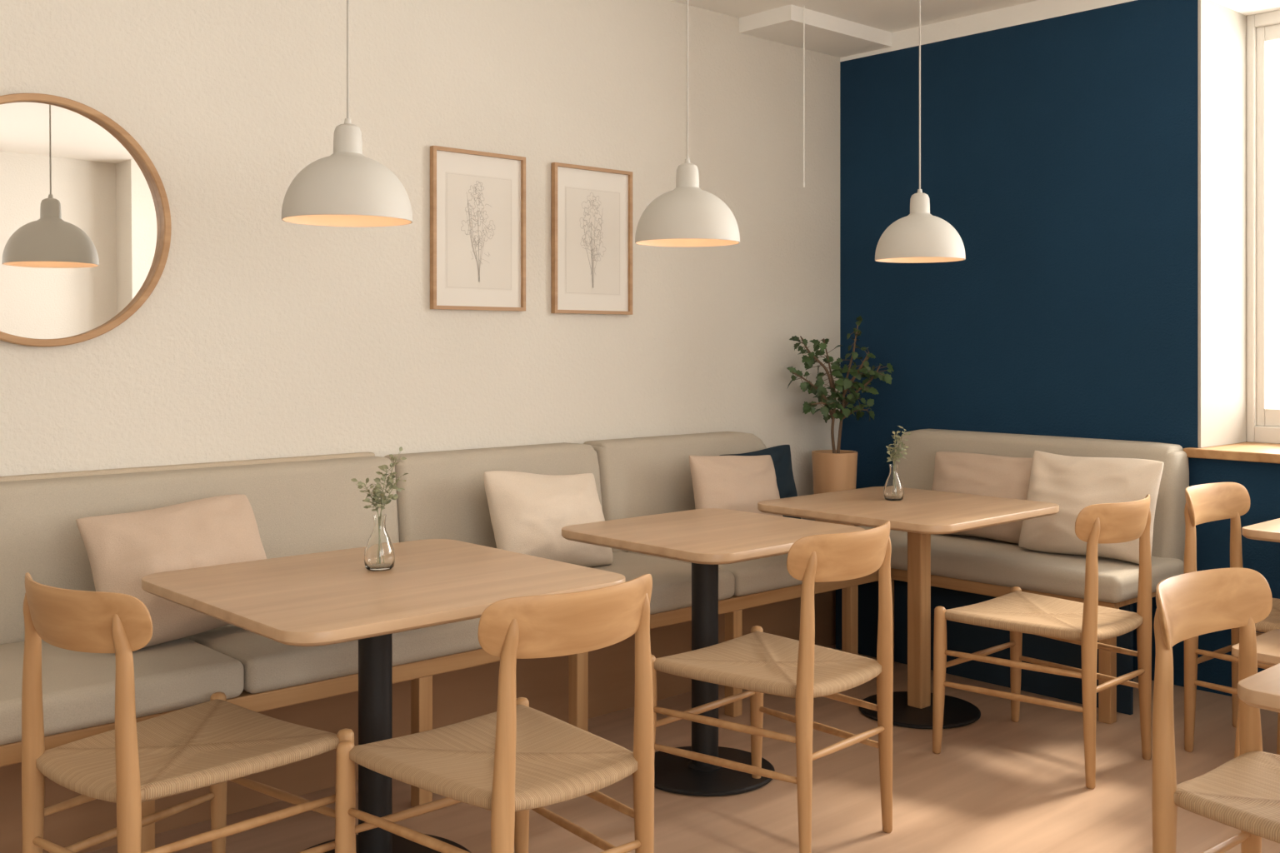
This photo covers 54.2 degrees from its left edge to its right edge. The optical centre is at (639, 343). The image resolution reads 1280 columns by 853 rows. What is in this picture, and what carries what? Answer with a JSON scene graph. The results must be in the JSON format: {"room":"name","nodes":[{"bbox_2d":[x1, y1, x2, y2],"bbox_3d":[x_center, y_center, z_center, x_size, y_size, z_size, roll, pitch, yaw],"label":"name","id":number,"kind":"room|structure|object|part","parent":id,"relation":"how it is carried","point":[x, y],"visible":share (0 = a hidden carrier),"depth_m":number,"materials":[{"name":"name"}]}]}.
{"room":"cafe","nodes":[
{"label":"cafe","id":0,"kind":"room"},
{"bbox_2d":[0,0,839,520],"bbox_3d":[-1.466,-0.060,3.883,7.500,2.740,0.200,0,0,-43],"label":"wall","id":1,"kind":"structure","parent":0,"point":[260,335],"depth_m":4.37,"materials":[{"name":"paint"}]},
{"bbox_2d":[0,93,171,346],"bbox_3d":[-1.679,-0.345,3.523,0.710,0.710,0.037,0,0,-43],"label":"wall mirror","id":2,"kind":"object","parent":1,"relation":"attached to","point":[86,224],"visible":1,"depth_m":3.57,"materials":[{"name":"brown wood"}]},
{"bbox_2d":[430,145,525,311],"bbox_3d":[-0.584,-0.407,4.539,0.407,0.575,0.024,0,0,-43],"label":"framed picture","id":3,"kind":"object","parent":1,"relation":"attached to","point":[477,199],"visible":1,"depth_m":4.54,"materials":[{"name":"beige paper"}]},
{"bbox_2d":[445,171,511,290],"bbox_3d":[-0.583,-0.403,4.542,0.292,0.415,0.001,0,0,-43],"label":"print","id":4,"kind":"object","parent":3,"relation":"attached to","point":[478,204],"depth_m":4.54,"materials":[{"name":"paper"}]},
{"bbox_2d":[550,162,632,314],"bbox_3d":[-0.184,-0.403,4.907,0.400,0.575,0.024,0,0,-43],"label":"framed picture","id":5,"kind":"object","parent":1,"relation":"attached to","point":[592,207],"visible":1,"depth_m":4.90,"materials":[{"name":"beige paper"}]},
{"bbox_2d":[565,185,619,295],"bbox_3d":[-0.184,-0.398,4.909,0.285,0.415,0.001,0,0,-43],"label":"print","id":6,"kind":"object","parent":5,"relation":"attached to","point":[592,212],"depth_m":4.91,"materials":[{"name":"paper"}]},
{"bbox_2d":[739,4,891,57],"bbox_3d":[0.797,-1.397,5.625,0.710,0.065,0.300,0,0,-43],"label":"ceiling panel","id":7,"kind":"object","parent":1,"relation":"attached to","point":[824,33],"depth_m":5.53,"materials":[{"name":"white paint"}]},
{"bbox_2d":[85,645,1279,852],"bbox_3d":[0.447,1.360,1.804,7.500,0.100,5.850,0,0,-43],"label":"floor","id":8,"kind":"structure","parent":0,"point":[996,783],"depth_m":3.58,"materials":[{"name":"brown wood"}]},
{"bbox_2d":[21,572,355,852],"bbox_3d":[-0.986,0.893,2.662,0.514,0.840,0.562,0,0,37],"label":"dining chair","id":9,"kind":"object","parent":8,"relation":"on","point":[215,742],"visible":0.96,"depth_m":2.58,"materials":[{"name":"brown wood"}]},
{"bbox_3d":[-1.262,0.912,2.599,0.047,0.802,0.049,0,0,37],"label":"leg","id":10,"kind":"part","parent":9,"relation":"part of","materials":[{"name":"brown wood"}]},
{"bbox_3d":[-1.129,0.536,2.475,0.447,0.126,0.092,0,0,37],"label":"backrest","id":11,"kind":"part","parent":9,"relation":"part of","materials":[{"name":"brown wood"}]},
{"bbox_3d":[-0.975,0.912,2.379,0.047,0.802,0.049,0,0,37],"label":"leg","id":12,"kind":"part","parent":9,"relation":"part of","materials":[{"name":"brown wood"}]},
{"bbox_3d":[-0.973,0.873,2.679,0.476,0.043,0.503,0,0,37],"label":"seat","id":13,"kind":"part","parent":9,"relation":"part of","materials":[{"name":"wicker"}]},
{"bbox_3d":[-1.016,1.077,3.011,0.044,0.471,0.044,0,0,37],"label":"leg","id":14,"kind":"part","parent":9,"relation":"part of","materials":[{"name":"brown wood"}]},
{"bbox_3d":[-0.642,1.077,2.725,0.044,0.471,0.044,0,0,37],"label":"leg","id":15,"kind":"part","parent":9,"relation":"part of","materials":[{"name":"brown wood"}]},
{"bbox_2d":[141,539,625,852],"bbox_3d":[-0.625,0.940,3.053,0.905,0.740,0.860,0,0,-43],"label":"cafe table","id":16,"kind":"object","parent":8,"relation":"on","point":[331,597],"visible":0.84,"depth_m":3.02,"materials":[{"name":"brown wood"}]},
{"bbox_2d":[364,514,394,571],"bbox_3d":[-0.657,0.502,3.155,0.077,0.136,0.077,0,0,-43],"label":"bud vase","id":17,"kind":"object","parent":16,"relation":"on","point":[379,555],"visible":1,"depth_m":3.13,"materials":[{"name":"clear glass"}]},
{"bbox_2d":[350,446,408,515],"bbox_3d":[-0.656,0.410,3.158,0.148,0.295,0.070,0,0,10],"label":"leafy sprig","id":18,"kind":"object","parent":17,"relation":"in","point":[377,492],"visible":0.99,"depth_m":3.15,"materials":[{"name":"green plant"}]},
{"bbox_3d":[-0.655,0.416,3.155,0.116,0.284,0.035,0,0,6],"label":"stem","id":19,"kind":"part","parent":18,"relation":"part of","materials":[{"name":"green plant"}]},
{"bbox_2d":[0,431,879,852],"bbox_3d":[-0.806,0.839,3.822,4.188,0.942,0.777,0,0,-43],"label":"bench","id":20,"kind":"object","parent":8,"relation":"on","point":[442,676],"visible":0.44,"depth_m":3.73,"materials":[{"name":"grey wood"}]},
{"bbox_2d":[0,637,244,745],"bbox_3d":[-1.490,0.842,3.097,0.796,0.106,0.635,0,0,-43],"label":"seat cushion","id":21,"kind":"object","parent":20,"relation":"on","point":[78,687],"depth_m":3.00,"materials":[{"name":"fabric"}]},
{"bbox_3d":[-1.195,1.124,3.001,0.045,0.372,0.045,0,0,-43],"label":"leg","id":22,"kind":"part","parent":20,"relation":"part of","materials":[{"name":"brown wood"}]},
{"bbox_2d":[75,494,266,648],"bbox_3d":[-1.230,0.612,3.385,0.255,0.354,0.492,0,0,41],"label":"throw pillow","id":23,"kind":"object","parent":20,"relation":"on","point":[122,549],"visible":0.65,"depth_m":3.31,"materials":[{"name":"beige fabric"}]},
{"bbox_2d":[0,455,399,644],"bbox_3d":[-1.314,0.595,3.747,1.297,0.430,0.197,0,0,-43],"label":"cushion","id":24,"kind":"object","parent":20,"relation":"on","point":[307,504],"depth_m":3.66,"materials":[{"name":"fabric"}]},
{"bbox_2d":[185,617,481,694],"bbox_3d":[-0.853,0.842,3.682,0.926,0.106,0.635,0,0,-43],"label":"seat cushion","id":25,"kind":"object","parent":20,"relation":"on","point":[268,666],"depth_m":3.32,"materials":[{"name":"fabric"}]},
{"bbox_3d":[-0.811,1.110,3.792,4.140,0.400,0.020,0,0,-43],"label":"panel","id":26,"kind":"part","parent":20,"relation":"part of","materials":[{"name":"brown wood"}]},
{"bbox_3d":[-0.617,1.124,3.533,0.045,0.372,0.045,0,0,-43],"label":"leg","id":27,"kind":"part","parent":20,"relation":"part of","materials":[{"name":"brown wood"}]},
{"bbox_3d":[-0.588,0.914,3.549,4.140,0.048,0.040,0,0,-43],"label":"rail","id":28,"kind":"part","parent":20,"relation":"part of","materials":[{"name":"brown wood"}]},
{"bbox_2d":[384,442,602,548],"bbox_3d":[-0.508,0.595,4.489,0.887,0.430,0.197,0,0,-43],"label":"cushion","id":29,"kind":"object","parent":20,"relation":"on","point":[443,497],"depth_m":4.30,"materials":[{"name":"fabric"}]},
{"bbox_2d":[483,470,612,567],"bbox_3d":[-0.305,0.610,4.318,0.511,0.357,0.209,0,0,-44],"label":"throw pillow","id":30,"kind":"object","parent":20,"relation":"on","point":[529,512],"visible":0.78,"depth_m":4.22,"materials":[{"name":"beige fabric"}]},
{"bbox_3d":[-0.194,1.124,3.922,0.045,0.372,0.045,0,0,-43],"label":"leg","id":31,"kind":"part","parent":20,"relation":"part of","materials":[{"name":"brown wood"}]},
{"bbox_2d":[588,551,734,614],"bbox_3d":[-0.191,0.842,4.292,0.866,0.106,0.635,0,0,-43],"label":"seat cushion","id":32,"kind":"object","parent":20,"relation":"on","point":[672,578],"depth_m":4.30,"materials":[{"name":"fabric"}]},
{"bbox_2d":[583,431,766,552],"bbox_3d":[0.180,0.595,5.122,0.977,0.430,0.197,0,0,-43],"label":"cushion","id":33,"kind":"object","parent":20,"relation":"on","point":[639,477],"depth_m":4.92,"materials":[{"name":"fabric"}]},
{"bbox_2d":[627,551,802,596],"bbox_3d":[0.439,0.842,4.870,0.836,0.106,0.635,0,0,-43],"label":"seat cushion","id":34,"kind":"object","parent":20,"relation":"on","point":[766,577],"depth_m":4.47,"materials":[{"name":"fabric"}]},
{"bbox_3d":[0.329,1.124,4.402,0.045,0.372,0.045,0,0,-43],"label":"leg","id":35,"kind":"part","parent":20,"relation":"part of","materials":[{"name":"brown wood"}]},
{"bbox_2d":[689,455,782,516],"bbox_3d":[0.394,0.611,4.930,0.189,0.357,0.513,0,0,40],"label":"throw pillow","id":36,"kind":"object","parent":20,"relation":"on","point":[731,482],"visible":0.62,"depth_m":4.85,"materials":[{"name":"beige fabric"}]},
{"bbox_2d":[720,445,800,519],"bbox_3d":[0.510,0.613,5.233,0.123,0.352,0.454,0,0,41],"label":"throw pillow","id":37,"kind":"object","parent":20,"relation":"on","point":[780,455],"visible":0.31,"depth_m":5.31,"materials":[{"name":"blue fabric"}]},
{"bbox_3d":[0.815,1.124,4.849,0.045,0.372,0.045,0,0,-43],"label":"leg","id":38,"kind":"part","parent":20,"relation":"part of","materials":[{"name":"brown wood"}]},
{"bbox_2d":[335,574,654,852],"bbox_3d":[-0.273,0.893,2.617,0.514,0.840,0.562,0,0,-44],"label":"dining chair","id":39,"kind":"object","parent":8,"relation":"on","point":[512,761],"visible":1,"depth_m":2.53,"materials":[{"name":"brown wood"}]},
{"bbox_3d":[-0.623,1.077,2.642,0.044,0.471,0.044,0,0,-44],"label":"leg","id":40,"kind":"part","parent":39,"relation":"part of","materials":[{"name":"brown wood"}]},
{"bbox_3d":[-0.288,0.873,2.632,0.476,0.043,0.503,0,0,-44],"label":"seat","id":41,"kind":"part","parent":39,"relation":"part of","materials":[{"name":"paper"}]},
{"bbox_3d":[-0.254,0.912,2.334,0.047,0.802,0.049,0,0,-44],"label":"leg","id":42,"kind":"part","parent":39,"relation":"part of","materials":[{"name":"brown wood"}]},
{"bbox_3d":[-0.282,1.077,2.967,0.044,0.471,0.044,0,0,-44],"label":"leg","id":43,"kind":"part","parent":39,"relation":"part of","materials":[{"name":"brown wood"}]},
{"bbox_3d":[-0.111,0.536,2.446,0.447,0.126,0.092,0,0,-44],"label":"backrest","id":44,"kind":"part","parent":39,"relation":"part of","materials":[{"name":"brown wood"}]},
{"bbox_3d":[0.008,0.912,2.584,0.047,0.802,0.049,0,0,-44],"label":"leg","id":45,"kind":"part","parent":39,"relation":"part of","materials":[{"name":"brown wood"}]},
{"bbox_2d":[561,508,864,796],"bbox_3d":[0.224,0.940,3.848,0.720,0.740,0.700,0,0,-43],"label":"cafe table","id":46,"kind":"object","parent":8,"relation":"on","point":[707,538],"visible":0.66,"depth_m":3.78,"materials":[{"name":"brown wood"}]},
{"bbox_2d":[650,520,893,852],"bbox_3d":[0.375,0.893,3.369,0.562,0.840,0.514,0,0,43],"label":"dining chair","id":47,"kind":"object","parent":8,"relation":"on","point":[758,662],"visible":0.96,"depth_m":3.26,"materials":[{"name":"brown wood"}]},
{"bbox_3d":[0.024,1.077,3.376,0.044,0.471,0.044,0,0,43],"label":"leg","id":48,"kind":"part","parent":47,"relation":"part of","materials":[{"name":"brown wood"}]},
{"bbox_3d":[0.348,1.077,3.718,0.044,0.471,0.044,0,0,43],"label":"leg","id":49,"kind":"part","parent":47,"relation":"part of","materials":[{"name":"brown wood"}]},
{"bbox_3d":[0.359,0.873,3.384,0.503,0.043,0.476,0,0,43],"label":"seat","id":50,"kind":"part","parent":47,"relation":"part of","materials":[{"name":"wicker"}]},
{"bbox_3d":[0.408,0.912,3.088,0.049,0.802,0.047,0,0,43],"label":"leg","id":51,"kind":"part","parent":47,"relation":"part of","materials":[{"name":"brown wood"}]},
{"bbox_3d":[0.545,0.536,3.207,0.092,0.126,0.447,0,0,43],"label":"backrest","id":52,"kind":"part","parent":47,"relation":"part of","materials":[{"name":"brown wood"}]},
{"bbox_3d":[0.657,0.912,3.351,0.049,0.802,0.047,0,0,43],"label":"leg","id":53,"kind":"part","parent":47,"relation":"part of","materials":[{"name":"brown wood"}]},
{"bbox_2d":[814,525,859,647],"bbox_3d":[0.842,1.075,5.636,0.610,0.470,0.325,0,0,-43],"label":"side table","id":54,"kind":"object","parent":8,"relation":"on","point":[824,602],"visible":0.02,"depth_m":5.39,"materials":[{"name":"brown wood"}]},
{"bbox_2d":[786,315,894,526],"bbox_3d":[0.893,0.359,5.612,0.527,0.963,0.231,0,0,-14],"label":"potted plant","id":55,"kind":"object","parent":54,"relation":"on","point":[833,470],"visible":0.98,"depth_m":5.57,"materials":[{"name":"green plant"}]},
{"bbox_3d":[0.875,0.664,5.622,0.204,0.352,0.204,0,0,-43],"label":"pot","id":56,"kind":"part","parent":55,"relation":"part of","materials":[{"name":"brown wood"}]},
{"bbox_3d":[0.889,0.205,5.588,0.472,0.619,0.138,0,0,-13],"label":"stem","id":57,"kind":"part","parent":55,"relation":"part of","materials":[{"name":"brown plant"}]},
{"bbox_2d":[757,486,1059,729],"bbox_3d":[0.950,0.940,4.447,0.800,0.740,0.800,0,0,-43],"label":"cafe table","id":58,"kind":"object","parent":8,"relation":"on","point":[921,513],"visible":0.81,"depth_m":4.41,"materials":[{"name":"brown wood"}]},
{"bbox_2d":[883,464,904,500],"bbox_3d":[0.922,0.505,4.544,0.073,0.129,0.073,0,0,-43],"label":"bud vase","id":59,"kind":"object","parent":58,"relation":"on","point":[893,487],"visible":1,"depth_m":4.52,"materials":[{"name":"clear glass"}]},
{"bbox_2d":[885,425,911,464],"bbox_3d":[0.936,0.430,4.545,0.083,0.256,0.070,0,0,-29],"label":"leafy sprig","id":60,"kind":"object","parent":59,"relation":"in","point":[894,453],"visible":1,"depth_m":4.54,"materials":[{"name":"green plant"}]},
{"bbox_3d":[0.938,0.432,4.543,0.067,0.251,0.031,0,0,1],"label":"stem","id":61,"kind":"part","parent":60,"relation":"part of","materials":[{"name":"green plant"}]},
{"bbox_2d":[835,429,1189,724],"bbox_3d":[1.412,0.845,4.967,0.693,0.930,1.360,0,0,-43],"label":"bench","id":62,"kind":"object","parent":8,"relation":"on","point":[966,570],"visible":0.45,"depth_m":4.71,"materials":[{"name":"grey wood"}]},
{"bbox_3d":[0.988,1.124,5.008,0.045,0.372,0.045,0,0,-43],"label":"leg","id":63,"kind":"part","parent":62,"relation":"part of","materials":[{"name":"brown wood"}]},
{"bbox_2d":[931,451,1032,544],"bbox_3d":[1.392,0.617,5.013,0.547,0.344,0.205,0,0,44],"label":"throw pillow","id":64,"kind":"object","parent":62,"relation":"on","point":[954,472],"visible":0.42,"depth_m":4.98,"materials":[{"name":"beige fabric"}]},
{"bbox_3d":[1.290,1.110,4.890,0.020,0.400,1.310,0,0,-43],"label":"panel","id":65,"kind":"part","parent":62,"relation":"part of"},
{"bbox_3d":[1.187,0.914,4.781,0.040,0.048,1.330,0,0,-43],"label":"rail","id":66,"kind":"part","parent":62,"relation":"part of","materials":[{"name":"brown wood"}]},
{"bbox_2d":[858,525,1184,603],"bbox_3d":[1.362,0.842,4.915,0.550,0.110,1.350,0,0,-43],"label":"seat cushion","id":67,"kind":"object","parent":62,"relation":"on","point":[980,563],"depth_m":4.57,"materials":[{"name":"fabric"}]},
{"bbox_2d":[893,429,1189,562],"bbox_3d":[1.588,0.635,5.132,0.210,0.510,1.275,0,0,-43],"label":"cushion","id":68,"kind":"object","parent":62,"relation":"on","point":[917,471],"depth_m":4.94,"materials":[{"name":"fabric"}]},
{"bbox_2d":[1018,450,1163,564],"bbox_3d":[1.658,0.602,4.623,0.496,0.374,0.218,0,0,41],"label":"throw pillow","id":69,"kind":"object","parent":62,"relation":"on","point":[1072,483],"visible":0.71,"depth_m":4.59,"materials":[{"name":"beige fabric"}]},
{"bbox_3d":[1.617,1.124,4.324,0.045,0.372,0.045,0,0,-43],"label":"leg","id":70,"kind":"part","parent":62,"relation":"part of","materials":[{"name":"brown wood"}]},
{"bbox_2d":[932,494,1151,789],"bbox_3d":[1.308,0.893,3.970,0.514,0.840,0.562,0,0,-44],"label":"dining chair","id":71,"kind":"object","parent":8,"relation":"on","point":[1017,612],"visible":1,"depth_m":3.91,"materials":[{"name":"brown wood"}]},
{"bbox_3d":[0.959,1.077,3.995,0.044,0.471,0.044,0,0,-44],"label":"leg","id":72,"kind":"part","parent":71,"relation":"part of","materials":[{"name":"brown wood"}]},
{"bbox_3d":[1.300,1.077,4.320,0.044,0.471,0.044,0,0,-44],"label":"leg","id":73,"kind":"part","parent":71,"relation":"part of","materials":[{"name":"brown wood"}]},
{"bbox_3d":[1.293,0.873,3.985,0.476,0.043,0.503,0,0,-44],"label":"seat","id":74,"kind":"part","parent":71,"relation":"part of","materials":[{"name":"wicker"}]},
{"bbox_3d":[1.328,0.912,3.687,0.047,0.802,0.049,0,0,-44],"label":"leg","id":75,"kind":"part","parent":71,"relation":"part of","materials":[{"name":"brown wood"}]},
{"bbox_3d":[1.471,0.536,3.799,0.447,0.126,0.092,0,0,-44],"label":"backrest","id":76,"kind":"part","parent":71,"relation":"part of","materials":[{"name":"brown wood"}]},
{"bbox_3d":[1.590,0.912,3.937,0.047,0.802,0.049,0,0,-44],"label":"leg","id":77,"kind":"part","parent":71,"relation":"part of","materials":[{"name":"brown wood"}]},
{"bbox_2d":[1151,567,1279,852],"bbox_3d":[1.285,0.893,2.349,0.514,0.840,0.562,0,0,-40],"label":"dining chair","id":78,"kind":"object","parent":8,"relation":"on","point":[1242,793],"visible":1,"depth_m":2.47,"materials":[{"name":"brown wood"}]},
{"bbox_3d":[1.006,0.912,2.402,0.047,0.802,0.049,0,0,-40],"label":"leg","id":79,"kind":"part","parent":78,"relation":"part of","materials":[{"name":"brown wood"}]},
{"bbox_3d":[1.135,0.536,2.530,0.447,0.126,0.092,0,0,-40],"label":"backrest","id":80,"kind":"part","parent":78,"relation":"part of","materials":[{"name":"brown wood"}]},
{"bbox_3d":[1.299,0.873,2.333,0.476,0.043,0.503,0,0,-40],"label":"seat","id":81,"kind":"part","parent":78,"relation":"part of","materials":[{"name":"wicker"}]},
{"bbox_3d":[1.285,0.912,2.632,0.047,0.802,0.049,0,0,-40],"label":"leg","id":82,"kind":"part","parent":78,"relation":"part of","materials":[{"name":"brown wood"}]},
{"bbox_2d":[1183,482,1279,752],"bbox_3d":[2.049,0.893,3.976,0.514,0.840,0.562,0,0,-43],"label":"dining chair","id":83,"kind":"object","parent":8,"relation":"on","point":[1207,502],"visible":0.71,"depth_m":4.10,"materials":[{"name":"brown wood"}]},
{"bbox_3d":[1.768,0.912,4.014,0.047,0.802,0.049,0,0,-43],"label":"leg","id":84,"kind":"part","parent":83,"relation":"part of","materials":[{"name":"brown wood"}]},
{"bbox_3d":[1.890,0.536,4.149,0.447,0.126,0.092,0,0,-43],"label":"backrest","id":85,"kind":"part","parent":83,"relation":"part of","materials":[{"name":"brown wood"}]},
{"bbox_3d":[2.035,0.912,4.259,0.047,0.802,0.049,0,0,-43],"label":"leg","id":86,"kind":"part","parent":83,"relation":"part of","materials":[{"name":"brown wood"}]},
{"bbox_3d":[2.064,0.873,3.960,0.476,0.043,0.503,0,0,-43],"label":"seat","id":87,"kind":"part","parent":83,"relation":"part of","materials":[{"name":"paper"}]},
{"bbox_2d":[1231,629,1279,758],"bbox_3d":[1.893,1.081,3.481,0.360,0.462,0.360,0,0,-43],"label":"dining chair","id":88,"kind":"object","parent":8,"relation":"on","point":[1267,643],"visible":0.41,"depth_m":3.49,"materials":[{"name":"brown wood"}]},
{"bbox_3d":[1.685,1.090,3.491,0.072,0.444,0.035,0,0,8],"label":"leg","id":89,"kind":"part","parent":88,"relation":"part of","materials":[{"name":"brown wood"}]},
{"bbox_3d":[1.893,0.865,3.481,0.360,0.030,0.360,0,0,-43],"label":"seat","id":90,"kind":"part","parent":88,"relation":"part of","materials":[{"name":"brown wood"}]},
{"bbox_3d":[1.901,1.090,3.690,0.035,0.444,0.072,0,0,-3],"label":"leg","id":91,"kind":"part","parent":88,"relation":"part of","materials":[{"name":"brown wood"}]},
{"bbox_2d":[1237,663,1279,713],"bbox_3d":[1.540,0.940,2.062,0.800,0.740,0.790,0,0,-43],"label":"cafe table","id":92,"kind":"object","parent":8,"relation":"on","point":[1261,690],"visible":1,"depth_m":2.07,"materials":[{"name":"brown wood"}]},
{"bbox_2d":[1241,518,1279,542],"bbox_3d":[2.381,0.940,3.800,0.730,0.740,0.810,0,0,-43],"label":"cafe table","id":93,"kind":"object","parent":8,"relation":"on","point":[1269,531],"visible":1,"depth_m":3.82,"materials":[{"name":"brown wood"}]},
{"bbox_2d":[670,0,1037,32],"bbox_3d":[0.447,-1.480,1.804,7.500,0.100,5.850,0,0,-43],"label":"ceiling","id":94,"kind":"structure","parent":0,"point":[892,16],"depth_m":5.34,"materials":[{"name":"white paint"}]},
{"bbox_2d":[281,0,412,226],"bbox_3d":[-0.720,-0.865,3.080,0.315,1.128,0.315,0,0,-43],"label":"pendant lamp","id":95,"kind":"object","parent":94,"relation":"hanging from","point":[346,187],"visible":1,"depth_m":2.98,"materials":[{"name":"white metal"}]},
{"bbox_3d":[-0.720,-0.427,3.080,0.315,0.253,0.315,0,0,-43],"label":"lamp shade","id":96,"kind":"part","parent":95,"relation":"part of","materials":[{"name":"white metal"}]},
{"bbox_3d":[-0.720,-0.981,3.080,0.005,0.858,0.005,0,0,-20],"label":"cord","id":97,"kind":"part","parent":95,"relation":"part of","materials":[{"name":"beige fabric"}]},
{"bbox_2d":[635,0,739,246],"bbox_3d":[0.142,-0.865,3.752,0.315,1.128,0.315,0,0,-43],"label":"pendant lamp","id":98,"kind":"object","parent":94,"relation":"hanging from","point":[687,215],"visible":1,"depth_m":3.65,"materials":[{"name":"white metal"}]},
{"bbox_3d":[0.142,-0.427,3.752,0.315,0.253,0.315,0,0,-43],"label":"lamp shade","id":99,"kind":"part","parent":98,"relation":"part of","materials":[{"name":"white metal"}]},
{"bbox_3d":[0.142,-0.981,3.752,0.005,0.858,0.005,0,0,25],"label":"cord","id":100,"kind":"part","parent":98,"relation":"part of","materials":[{"name":"beige fabric"}]},
{"bbox_2d":[802,5,804,187],"bbox_3d":[0.696,-1.045,5.300,0.010,0.770,0.010,0,0,-43],"label":"hanging cord","id":101,"kind":"object","parent":94,"relation":"hanging from","point":[803,184],"visible":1,"depth_m":5.30,"materials":[{"name":"white paint"}]},
{"bbox_3d":[0.696,-1.052,5.300,0.005,0.755,0.005,0,0,-20],"label":"cord","id":102,"kind":"part","parent":101,"relation":"part of","materials":[{"name":"white paint"}]},
{"bbox_2d":[875,0,965,263],"bbox_3d":[0.996,-0.860,4.449,0.315,1.128,0.315,0,0,-43],"label":"pendant lamp","id":103,"kind":"object","parent":94,"relation":"hanging from","point":[919,237],"visible":1,"depth_m":4.35,"materials":[{"name":"white metal"}]},
{"bbox_3d":[0.996,-0.976,4.449,0.005,0.858,0.005,0,0,25],"label":"cord","id":104,"kind":"part","parent":103,"relation":"part of","materials":[{"name":"beige fabric"}]},
{"bbox_3d":[0.996,-0.422,4.449,0.315,0.253,0.315,0,0,-43],"label":"lamp shade","id":105,"kind":"part","parent":103,"relation":"part of","materials":[{"name":"white metal"}]},
{"bbox_2d":[840,0,1279,696],"bbox_3d":[3.072,-0.060,4.083,0.550,2.740,5.650,0,0,-43],"label":"wall","id":106,"kind":"structure","parent":0,"point":[1059,138],"depth_m":5.20,"materials":[{"name":"blue paint"}]},
{"bbox_2d":[1198,0,1246,448],"bbox_3d":[2.308,-0.458,4.900,0.529,1.705,0.011,0,0,-43],"label":"window reveal","id":107,"kind":"structure","parent":106,"relation":"attached to","point":[1222,29],"depth_m":4.84,"materials":[{"name":"beige paint"}]},
{"bbox_2d":[1183,441,1279,463],"bbox_3d":[3.257,0.413,3.801,0.540,0.034,2.985,0,0,-43],"label":"windowsill","id":108,"kind":"structure","parent":106,"relation":"attached to","point":[1244,452],"depth_m":4.63,"materials":[{"name":"brown wood"}]},
{"bbox_2d":[1246,10,1279,444],"bbox_3d":[3.449,-0.457,3.946,0.080,1.706,2.938,0,0,-43],"label":"window","id":109,"kind":"structure","parent":106,"relation":"in","point":[1262,422],"depth_m":4.98,"materials":[{"name":"white paint"}]}
]}

